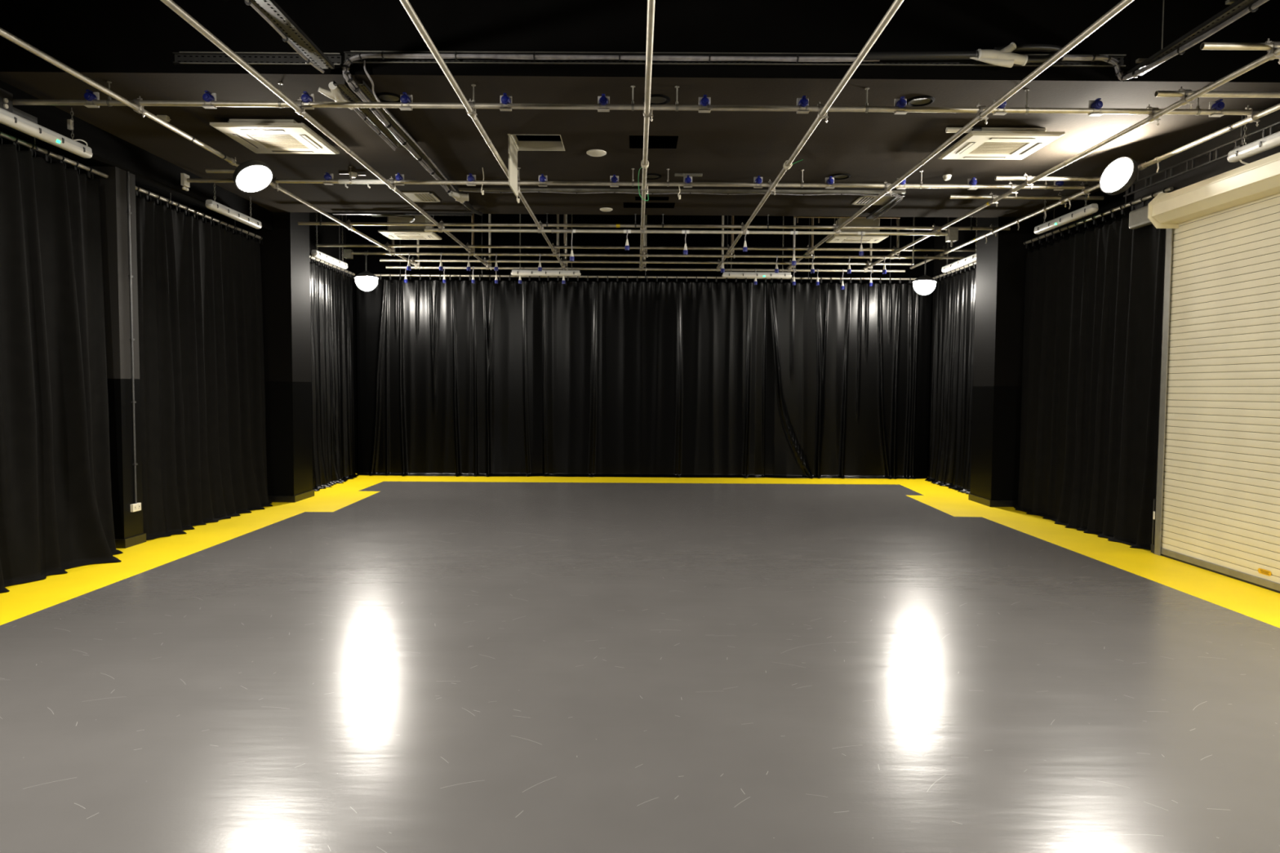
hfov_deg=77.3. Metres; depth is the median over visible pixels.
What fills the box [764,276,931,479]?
curtain
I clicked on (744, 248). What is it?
plug
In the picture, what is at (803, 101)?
power socket
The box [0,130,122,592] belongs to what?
curtain
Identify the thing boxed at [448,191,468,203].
fitting
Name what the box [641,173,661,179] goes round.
recessed light
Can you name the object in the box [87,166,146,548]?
column
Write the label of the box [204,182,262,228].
batten
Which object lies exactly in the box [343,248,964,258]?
pipe
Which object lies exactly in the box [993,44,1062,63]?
hose
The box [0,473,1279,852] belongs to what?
floor
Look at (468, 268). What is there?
plug
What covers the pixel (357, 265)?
wall
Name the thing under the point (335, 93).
fitting
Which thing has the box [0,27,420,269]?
pipe
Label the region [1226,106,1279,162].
light fixture
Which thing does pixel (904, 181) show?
power socket
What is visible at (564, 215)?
pipe
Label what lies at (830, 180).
power socket
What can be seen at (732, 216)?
pipe
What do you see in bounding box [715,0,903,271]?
pipe
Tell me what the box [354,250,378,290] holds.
pendant light
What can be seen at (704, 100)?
power socket
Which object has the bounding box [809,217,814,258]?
pipe
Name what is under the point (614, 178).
power socket
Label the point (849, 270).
plug
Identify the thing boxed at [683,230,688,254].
plug
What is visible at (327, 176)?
power socket
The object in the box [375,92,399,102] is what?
ceiling speaker
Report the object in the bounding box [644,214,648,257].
pipe
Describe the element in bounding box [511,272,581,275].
diffuser
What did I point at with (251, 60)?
cable tray
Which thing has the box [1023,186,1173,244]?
rail
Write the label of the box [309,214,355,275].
rail
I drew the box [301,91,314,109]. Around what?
power socket
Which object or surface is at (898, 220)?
pipe
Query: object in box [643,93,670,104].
recessed light
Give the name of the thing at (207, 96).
power socket
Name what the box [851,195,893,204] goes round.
ceiling vent
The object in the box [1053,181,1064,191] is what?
power socket
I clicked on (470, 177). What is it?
power socket
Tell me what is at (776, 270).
plug
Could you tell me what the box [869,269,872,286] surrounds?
plug
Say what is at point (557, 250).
pipe
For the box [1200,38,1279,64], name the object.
bar
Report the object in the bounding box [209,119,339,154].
air conditioner
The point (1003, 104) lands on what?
power socket
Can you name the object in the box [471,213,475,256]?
pipe
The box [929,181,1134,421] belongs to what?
wall
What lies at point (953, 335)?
curtain
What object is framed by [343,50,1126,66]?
cable tray
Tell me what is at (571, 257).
plug
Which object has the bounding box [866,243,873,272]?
pipe
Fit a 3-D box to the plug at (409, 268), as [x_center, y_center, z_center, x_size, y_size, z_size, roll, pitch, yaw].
[-4.106,-2.942,14.229,0.072,0.322,0.089,0,3,0]
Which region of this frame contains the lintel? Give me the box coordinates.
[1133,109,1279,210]
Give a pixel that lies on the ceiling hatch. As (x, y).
(514, 145)
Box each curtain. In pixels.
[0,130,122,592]
[135,185,272,540]
[309,254,358,491]
[355,273,542,476]
[542,275,766,478]
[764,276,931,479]
[924,261,976,493]
[1013,187,1168,550]
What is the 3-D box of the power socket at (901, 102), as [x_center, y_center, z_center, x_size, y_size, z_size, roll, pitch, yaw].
[2.299,-2.824,7.029,0.104,0.132,0.092,0,3,0]
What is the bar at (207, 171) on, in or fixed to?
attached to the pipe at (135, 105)
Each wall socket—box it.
[130,502,141,511]
[1151,498,1155,544]
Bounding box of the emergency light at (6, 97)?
[0,88,37,124]
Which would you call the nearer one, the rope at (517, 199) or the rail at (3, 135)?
the rail at (3, 135)
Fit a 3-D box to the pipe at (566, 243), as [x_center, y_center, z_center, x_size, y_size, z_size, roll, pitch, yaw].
[-1.480,-3.912,15.742,0.132,1.680,0.077,0,3,0]
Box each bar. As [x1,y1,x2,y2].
[205,168,235,173]
[949,191,1104,207]
[995,173,1100,189]
[1154,86,1279,109]
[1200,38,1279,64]
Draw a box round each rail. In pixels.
[0,131,108,177]
[135,186,261,239]
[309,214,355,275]
[374,215,916,279]
[932,217,976,279]
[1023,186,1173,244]
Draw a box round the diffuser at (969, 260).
[941,256,976,272]
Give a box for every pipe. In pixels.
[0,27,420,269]
[13,80,1262,115]
[160,0,490,269]
[180,166,1084,191]
[297,211,1010,230]
[315,244,976,251]
[342,51,879,193]
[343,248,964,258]
[379,258,911,265]
[385,266,905,272]
[391,239,395,255]
[400,0,565,270]
[416,240,420,269]
[424,228,958,246]
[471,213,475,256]
[486,213,491,270]
[555,214,559,257]
[563,214,568,271]
[564,214,565,243]
[638,0,655,271]
[642,218,646,271]
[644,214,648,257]
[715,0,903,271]
[720,215,724,268]
[730,215,734,258]
[785,0,1133,271]
[789,217,795,272]
[793,216,900,223]
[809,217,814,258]
[861,47,1279,272]
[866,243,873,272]
[896,218,900,259]
[910,102,1279,269]
[912,217,915,264]
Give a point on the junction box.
(165, 117)
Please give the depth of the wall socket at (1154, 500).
8.96 m
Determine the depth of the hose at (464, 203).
11.44 m
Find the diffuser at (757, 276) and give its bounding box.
[721,274,791,278]
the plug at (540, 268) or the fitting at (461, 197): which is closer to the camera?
the fitting at (461, 197)
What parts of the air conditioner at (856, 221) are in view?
panel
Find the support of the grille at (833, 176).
attached to the recessed light at (841, 175)
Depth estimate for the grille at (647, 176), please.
10.01 m
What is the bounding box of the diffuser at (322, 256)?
[311,253,347,269]
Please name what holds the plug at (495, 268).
hanging from the pipe at (348, 253)
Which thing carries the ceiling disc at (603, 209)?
attached to the ceiling
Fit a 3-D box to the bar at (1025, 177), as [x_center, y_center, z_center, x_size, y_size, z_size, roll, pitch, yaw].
[4.805,-2.862,9.328,1.330,0.197,0.088,0,3,0]
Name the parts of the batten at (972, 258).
chain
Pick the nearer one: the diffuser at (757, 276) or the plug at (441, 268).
the plug at (441, 268)
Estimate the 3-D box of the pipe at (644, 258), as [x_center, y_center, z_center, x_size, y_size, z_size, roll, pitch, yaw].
[0.070,-3.902,15.749,0.132,1.680,0.077,0,3,0]
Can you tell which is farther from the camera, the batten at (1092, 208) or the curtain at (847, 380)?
the curtain at (847, 380)
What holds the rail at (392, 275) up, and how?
hanging from the ceiling
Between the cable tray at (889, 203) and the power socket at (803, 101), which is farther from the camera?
the cable tray at (889, 203)
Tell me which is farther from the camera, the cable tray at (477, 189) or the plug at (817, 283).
the plug at (817, 283)
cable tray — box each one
[173,51,341,66]
[248,0,334,68]
[332,212,472,215]
[333,80,404,147]
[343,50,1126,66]
[351,80,473,210]
[458,187,906,194]
[866,193,905,218]
[1126,0,1258,75]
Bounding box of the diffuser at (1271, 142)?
[1226,136,1279,162]
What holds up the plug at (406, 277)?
hanging from the pipe at (386, 267)
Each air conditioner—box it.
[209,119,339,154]
[377,215,442,239]
[826,216,888,243]
[937,127,1065,159]
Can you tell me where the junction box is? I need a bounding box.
[156,115,170,121]
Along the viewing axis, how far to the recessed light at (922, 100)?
7.32 m
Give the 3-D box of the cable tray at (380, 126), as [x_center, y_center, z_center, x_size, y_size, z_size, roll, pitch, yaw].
[-2.581,-2.988,7.749,0.100,0.030,1.810,0,3,0]
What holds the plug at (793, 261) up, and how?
hanging from the pipe at (951, 235)
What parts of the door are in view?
hood plate, guide rail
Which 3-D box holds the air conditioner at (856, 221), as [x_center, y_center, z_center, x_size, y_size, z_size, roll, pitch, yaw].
[3.690,-3.889,13.573,0.910,1.453,0.590,0,3,0]
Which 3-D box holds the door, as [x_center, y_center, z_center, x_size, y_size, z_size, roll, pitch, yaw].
[5.680,-0.446,6.473,0.480,3.950,5.920,0,3,0]
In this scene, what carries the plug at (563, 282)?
hanging from the pipe at (386, 267)
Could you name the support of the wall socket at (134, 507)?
attached to the column at (117, 192)
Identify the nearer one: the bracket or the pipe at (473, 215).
the bracket
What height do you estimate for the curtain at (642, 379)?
4.079 m
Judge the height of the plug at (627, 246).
0.312 m
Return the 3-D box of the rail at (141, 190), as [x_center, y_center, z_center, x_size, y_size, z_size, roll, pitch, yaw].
[-5.767,-2.837,10.610,0.051,0.136,3.160,0,3,0]
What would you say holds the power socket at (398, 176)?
attached to the pipe at (185, 180)
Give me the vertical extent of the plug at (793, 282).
0.322 m
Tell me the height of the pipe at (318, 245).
0.048 m
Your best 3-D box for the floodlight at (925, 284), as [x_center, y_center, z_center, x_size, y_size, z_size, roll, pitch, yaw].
[5.096,-2.715,14.314,0.418,0.710,0.418,0,3,0]
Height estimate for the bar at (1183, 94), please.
0.197 m
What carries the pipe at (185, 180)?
hanging from the ceiling
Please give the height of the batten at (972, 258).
1.846 m
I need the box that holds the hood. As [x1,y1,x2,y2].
[1151,152,1279,223]
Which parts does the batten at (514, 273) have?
chain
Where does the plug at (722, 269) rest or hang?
hanging from the pipe at (348, 253)
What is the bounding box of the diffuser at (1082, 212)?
[1033,208,1098,234]
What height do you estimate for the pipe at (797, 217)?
1.330 m
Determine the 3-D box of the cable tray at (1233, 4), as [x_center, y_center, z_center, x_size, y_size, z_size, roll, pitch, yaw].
[4.184,-3.520,4.583,0.220,1.330,4.250,0,3,0]
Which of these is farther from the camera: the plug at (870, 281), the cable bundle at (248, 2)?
the plug at (870, 281)
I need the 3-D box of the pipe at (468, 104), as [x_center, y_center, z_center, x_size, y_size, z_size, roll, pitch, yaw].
[-1.476,-2.777,6.819,0.090,0.209,18.700,0,3,0]
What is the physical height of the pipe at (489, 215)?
1.680 m
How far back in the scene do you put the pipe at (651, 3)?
6.99 m
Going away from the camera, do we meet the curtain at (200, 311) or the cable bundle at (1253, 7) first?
the cable bundle at (1253, 7)
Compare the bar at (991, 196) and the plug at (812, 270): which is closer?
the bar at (991, 196)
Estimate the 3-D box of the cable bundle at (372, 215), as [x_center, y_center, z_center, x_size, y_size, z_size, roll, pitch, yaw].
[-3.724,-3.241,12.630,0.668,0.212,1.233,0,3,0]
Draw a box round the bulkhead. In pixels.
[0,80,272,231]
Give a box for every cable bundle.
[244,0,324,73]
[353,107,395,151]
[363,60,455,191]
[371,213,415,222]
[462,191,897,195]
[873,195,902,220]
[1061,0,1268,81]
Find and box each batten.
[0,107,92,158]
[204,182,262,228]
[311,212,347,269]
[511,213,581,275]
[721,216,791,278]
[941,217,977,272]
[1033,181,1098,234]
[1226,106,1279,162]
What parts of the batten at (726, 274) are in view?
chain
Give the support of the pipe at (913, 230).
hanging from the ceiling
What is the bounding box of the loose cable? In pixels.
[1234,144,1248,164]
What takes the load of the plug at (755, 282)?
hanging from the pipe at (386, 267)
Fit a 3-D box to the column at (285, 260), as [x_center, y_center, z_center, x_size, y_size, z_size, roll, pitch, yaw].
[-5.669,-1.730,12.645,0.670,5.780,0.756,0,3,0]
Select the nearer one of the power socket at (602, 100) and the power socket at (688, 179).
the power socket at (602, 100)
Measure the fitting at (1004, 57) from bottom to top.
0.202 m
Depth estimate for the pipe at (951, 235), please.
12.08 m
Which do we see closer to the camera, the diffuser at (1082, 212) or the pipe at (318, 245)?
the diffuser at (1082, 212)
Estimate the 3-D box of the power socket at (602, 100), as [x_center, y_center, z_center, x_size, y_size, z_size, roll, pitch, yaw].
[-0.320,-2.841,7.015,0.104,0.132,0.092,0,3,0]
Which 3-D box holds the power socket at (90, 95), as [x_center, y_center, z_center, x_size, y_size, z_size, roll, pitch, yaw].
[-4.806,-2.869,6.992,0.104,0.132,0.092,0,3,0]
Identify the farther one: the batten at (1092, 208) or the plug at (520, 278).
the plug at (520, 278)
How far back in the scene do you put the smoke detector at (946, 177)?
9.83 m
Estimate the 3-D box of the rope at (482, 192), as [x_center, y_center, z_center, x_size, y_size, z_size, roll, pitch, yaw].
[-1.896,-2.957,9.645,0.037,0.336,0.050,0,3,0]
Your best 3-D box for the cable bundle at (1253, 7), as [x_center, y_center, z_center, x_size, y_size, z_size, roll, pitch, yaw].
[4.156,-2.932,4.776,0.553,0.249,4.175,0,3,-9]
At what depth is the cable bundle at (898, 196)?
11.11 m
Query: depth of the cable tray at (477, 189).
10.55 m
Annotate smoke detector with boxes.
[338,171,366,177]
[942,174,951,180]
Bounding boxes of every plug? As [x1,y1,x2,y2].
[404,266,407,283]
[407,252,411,270]
[439,252,443,271]
[442,266,446,283]
[466,252,471,271]
[471,266,475,283]
[493,253,497,271]
[494,271,497,283]
[518,266,521,284]
[537,253,542,271]
[561,268,565,284]
[569,231,574,261]
[624,229,629,250]
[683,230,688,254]
[720,254,724,272]
[742,232,747,252]
[753,268,757,284]
[774,254,778,273]
[791,231,796,266]
[791,269,795,284]
[810,254,814,273]
[815,269,819,285]
[840,269,844,289]
[847,255,851,273]
[858,231,863,256]
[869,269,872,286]
[882,255,886,273]
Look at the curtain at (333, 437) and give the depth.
14.78 m
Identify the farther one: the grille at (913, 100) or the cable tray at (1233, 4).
the grille at (913, 100)
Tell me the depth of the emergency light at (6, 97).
6.93 m
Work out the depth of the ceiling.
7.02 m
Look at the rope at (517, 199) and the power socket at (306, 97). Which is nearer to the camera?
the power socket at (306, 97)
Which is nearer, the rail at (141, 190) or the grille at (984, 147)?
the grille at (984, 147)
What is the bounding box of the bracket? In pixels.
[675,173,702,176]
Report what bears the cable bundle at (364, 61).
hanging from the cable tray at (477, 61)
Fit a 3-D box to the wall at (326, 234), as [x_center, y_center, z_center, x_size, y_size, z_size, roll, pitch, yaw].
[-6.025,-1.458,6.684,0.100,5.800,19.550,0,3,0]
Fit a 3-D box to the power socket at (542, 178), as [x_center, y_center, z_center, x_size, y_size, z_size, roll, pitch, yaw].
[-1.175,-2.971,9.648,0.104,0.132,0.092,0,3,0]
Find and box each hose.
[462,200,482,215]
[863,50,978,60]
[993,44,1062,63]
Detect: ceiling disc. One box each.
[586,149,606,156]
[600,207,612,211]
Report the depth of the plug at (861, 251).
12.08 m
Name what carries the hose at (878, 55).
attached to the fitting at (1004, 57)
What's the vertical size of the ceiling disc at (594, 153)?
0.031 m
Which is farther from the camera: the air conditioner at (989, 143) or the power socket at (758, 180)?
the power socket at (758, 180)
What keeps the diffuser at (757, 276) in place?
attached to the batten at (726, 274)
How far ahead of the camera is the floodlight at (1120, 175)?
8.56 m
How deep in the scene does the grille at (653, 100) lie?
7.35 m
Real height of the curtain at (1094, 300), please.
4.079 m
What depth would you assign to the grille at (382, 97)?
7.33 m
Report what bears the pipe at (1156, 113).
hanging from the pipe at (108, 102)
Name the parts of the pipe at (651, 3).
green cord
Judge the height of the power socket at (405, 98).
0.132 m
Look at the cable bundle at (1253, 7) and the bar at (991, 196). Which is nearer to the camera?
the cable bundle at (1253, 7)
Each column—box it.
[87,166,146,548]
[248,212,314,502]
[968,217,1036,506]
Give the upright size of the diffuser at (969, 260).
0.056 m
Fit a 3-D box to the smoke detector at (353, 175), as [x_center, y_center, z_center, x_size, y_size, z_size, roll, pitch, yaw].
[-3.566,-3.118,9.926,0.330,0.059,0.104,0,3,0]
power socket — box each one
[83,89,99,107]
[201,90,217,108]
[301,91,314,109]
[323,172,333,185]
[394,173,404,185]
[399,92,412,110]
[466,173,475,186]
[499,93,511,111]
[537,173,546,186]
[597,93,609,111]
[609,174,618,186]
[683,175,692,187]
[698,94,711,112]
[753,175,762,188]
[796,95,809,113]
[825,176,835,188]
[893,96,907,114]
[896,177,906,189]
[967,177,977,190]
[992,99,1007,115]
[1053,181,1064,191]
[1088,97,1103,115]
[1208,98,1224,116]
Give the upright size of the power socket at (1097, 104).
0.132 m
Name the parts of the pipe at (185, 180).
plate, hanger rod, hanger rod, hanger rod, hanger rod, hanger rod, hanger rod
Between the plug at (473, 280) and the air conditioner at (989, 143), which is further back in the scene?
the plug at (473, 280)
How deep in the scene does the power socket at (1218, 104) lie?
7.04 m
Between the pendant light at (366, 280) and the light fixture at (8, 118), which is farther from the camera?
the pendant light at (366, 280)
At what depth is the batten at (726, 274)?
15.82 m
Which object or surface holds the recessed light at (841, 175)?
in the ceiling
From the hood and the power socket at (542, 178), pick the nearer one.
the hood
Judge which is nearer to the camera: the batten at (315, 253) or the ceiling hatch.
the ceiling hatch
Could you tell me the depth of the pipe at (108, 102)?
7.02 m
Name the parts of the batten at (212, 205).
chain, chain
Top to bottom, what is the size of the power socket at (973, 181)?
0.132 m
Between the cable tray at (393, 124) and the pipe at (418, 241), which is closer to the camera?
the cable tray at (393, 124)
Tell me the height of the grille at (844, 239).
0.021 m
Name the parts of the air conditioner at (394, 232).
panel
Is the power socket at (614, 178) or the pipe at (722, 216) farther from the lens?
the pipe at (722, 216)
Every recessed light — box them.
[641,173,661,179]
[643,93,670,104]
[830,173,850,179]
[906,95,934,106]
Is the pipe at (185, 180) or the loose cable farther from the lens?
the pipe at (185, 180)
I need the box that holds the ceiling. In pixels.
[0,0,1279,217]
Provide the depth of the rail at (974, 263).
15.04 m
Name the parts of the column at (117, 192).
baseboard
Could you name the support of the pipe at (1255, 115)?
attached to the pipe at (185, 180)
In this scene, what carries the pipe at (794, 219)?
hanging from the ceiling
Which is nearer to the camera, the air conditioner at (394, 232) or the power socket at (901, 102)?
the power socket at (901, 102)
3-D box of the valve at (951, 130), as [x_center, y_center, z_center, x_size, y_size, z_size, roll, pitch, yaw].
[3.062,-2.958,7.863,0.152,0.089,0.152,0,3,0]
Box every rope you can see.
[480,167,484,195]
[516,169,519,203]
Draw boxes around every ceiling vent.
[401,191,440,202]
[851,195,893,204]
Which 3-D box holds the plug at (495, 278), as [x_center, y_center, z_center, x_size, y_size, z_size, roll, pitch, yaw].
[-2.852,-3.008,15.884,0.072,0.332,0.089,0,3,0]
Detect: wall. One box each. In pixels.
[0,136,346,275]
[346,213,934,476]
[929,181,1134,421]
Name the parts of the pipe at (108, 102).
hanger rod, hanger rod, hanger rod, hanger rod, hanger rod, hanger rod, hanger rod, hanger rod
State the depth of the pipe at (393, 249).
14.11 m
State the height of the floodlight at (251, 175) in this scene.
0.360 m
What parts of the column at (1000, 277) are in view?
baseboard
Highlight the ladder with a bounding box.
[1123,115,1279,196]
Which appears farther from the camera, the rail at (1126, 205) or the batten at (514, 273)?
the batten at (514, 273)
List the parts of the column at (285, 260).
baseboard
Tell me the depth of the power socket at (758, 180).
9.66 m
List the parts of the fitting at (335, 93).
moulding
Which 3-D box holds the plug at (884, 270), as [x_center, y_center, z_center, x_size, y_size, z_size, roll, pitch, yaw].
[4.360,-2.889,14.273,0.072,0.322,0.089,0,3,0]
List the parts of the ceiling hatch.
frame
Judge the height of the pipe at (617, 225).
0.208 m
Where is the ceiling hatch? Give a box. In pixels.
[507,133,564,196]
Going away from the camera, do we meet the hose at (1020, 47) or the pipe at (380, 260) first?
the hose at (1020, 47)
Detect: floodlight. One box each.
[228,156,273,192]
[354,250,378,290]
[912,254,937,294]
[1099,156,1146,195]
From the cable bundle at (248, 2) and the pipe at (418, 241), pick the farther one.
the pipe at (418, 241)
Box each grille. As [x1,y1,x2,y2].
[247,133,307,147]
[378,94,399,101]
[398,235,424,237]
[646,175,658,177]
[650,97,666,103]
[832,175,848,177]
[844,239,868,240]
[910,97,930,104]
[968,142,1026,153]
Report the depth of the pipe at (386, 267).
15.89 m
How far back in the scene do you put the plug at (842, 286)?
15.90 m
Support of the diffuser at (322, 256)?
attached to the batten at (315, 253)
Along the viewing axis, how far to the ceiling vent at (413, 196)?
11.12 m
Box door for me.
[1128,152,1279,593]
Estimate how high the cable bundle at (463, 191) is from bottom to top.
0.033 m
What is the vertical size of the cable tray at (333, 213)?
0.030 m
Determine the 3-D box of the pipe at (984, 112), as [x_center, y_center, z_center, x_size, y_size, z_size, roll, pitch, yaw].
[3.023,-2.751,6.867,0.090,0.209,18.750,0,3,0]
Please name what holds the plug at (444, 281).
hanging from the pipe at (386, 267)
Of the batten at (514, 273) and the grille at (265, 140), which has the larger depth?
the batten at (514, 273)
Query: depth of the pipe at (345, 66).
6.74 m
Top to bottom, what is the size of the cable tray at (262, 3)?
1.350 m
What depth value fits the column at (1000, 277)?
12.39 m
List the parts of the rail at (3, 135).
hanger rod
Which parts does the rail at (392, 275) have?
hanger rod, hanger rod, hanger rod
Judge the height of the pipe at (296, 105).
0.209 m
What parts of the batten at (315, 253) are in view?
chain, chain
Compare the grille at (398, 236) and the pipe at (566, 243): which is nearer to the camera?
the grille at (398, 236)
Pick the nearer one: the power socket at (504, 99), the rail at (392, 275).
the power socket at (504, 99)
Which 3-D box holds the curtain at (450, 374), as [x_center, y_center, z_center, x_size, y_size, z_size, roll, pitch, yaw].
[-3.857,-1.036,16.124,3.774,4.079,0.301,0,3,0]
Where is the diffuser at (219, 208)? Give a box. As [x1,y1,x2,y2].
[204,204,262,228]
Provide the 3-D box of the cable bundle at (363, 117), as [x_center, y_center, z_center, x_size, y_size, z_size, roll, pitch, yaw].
[-2.647,-2.971,7.997,0.047,0.046,1.307,0,3,0]
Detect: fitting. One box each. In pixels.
[317,81,354,109]
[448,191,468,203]
[969,42,1027,67]
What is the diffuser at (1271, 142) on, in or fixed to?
attached to the light fixture at (1271, 141)
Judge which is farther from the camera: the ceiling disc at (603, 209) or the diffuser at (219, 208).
the ceiling disc at (603, 209)

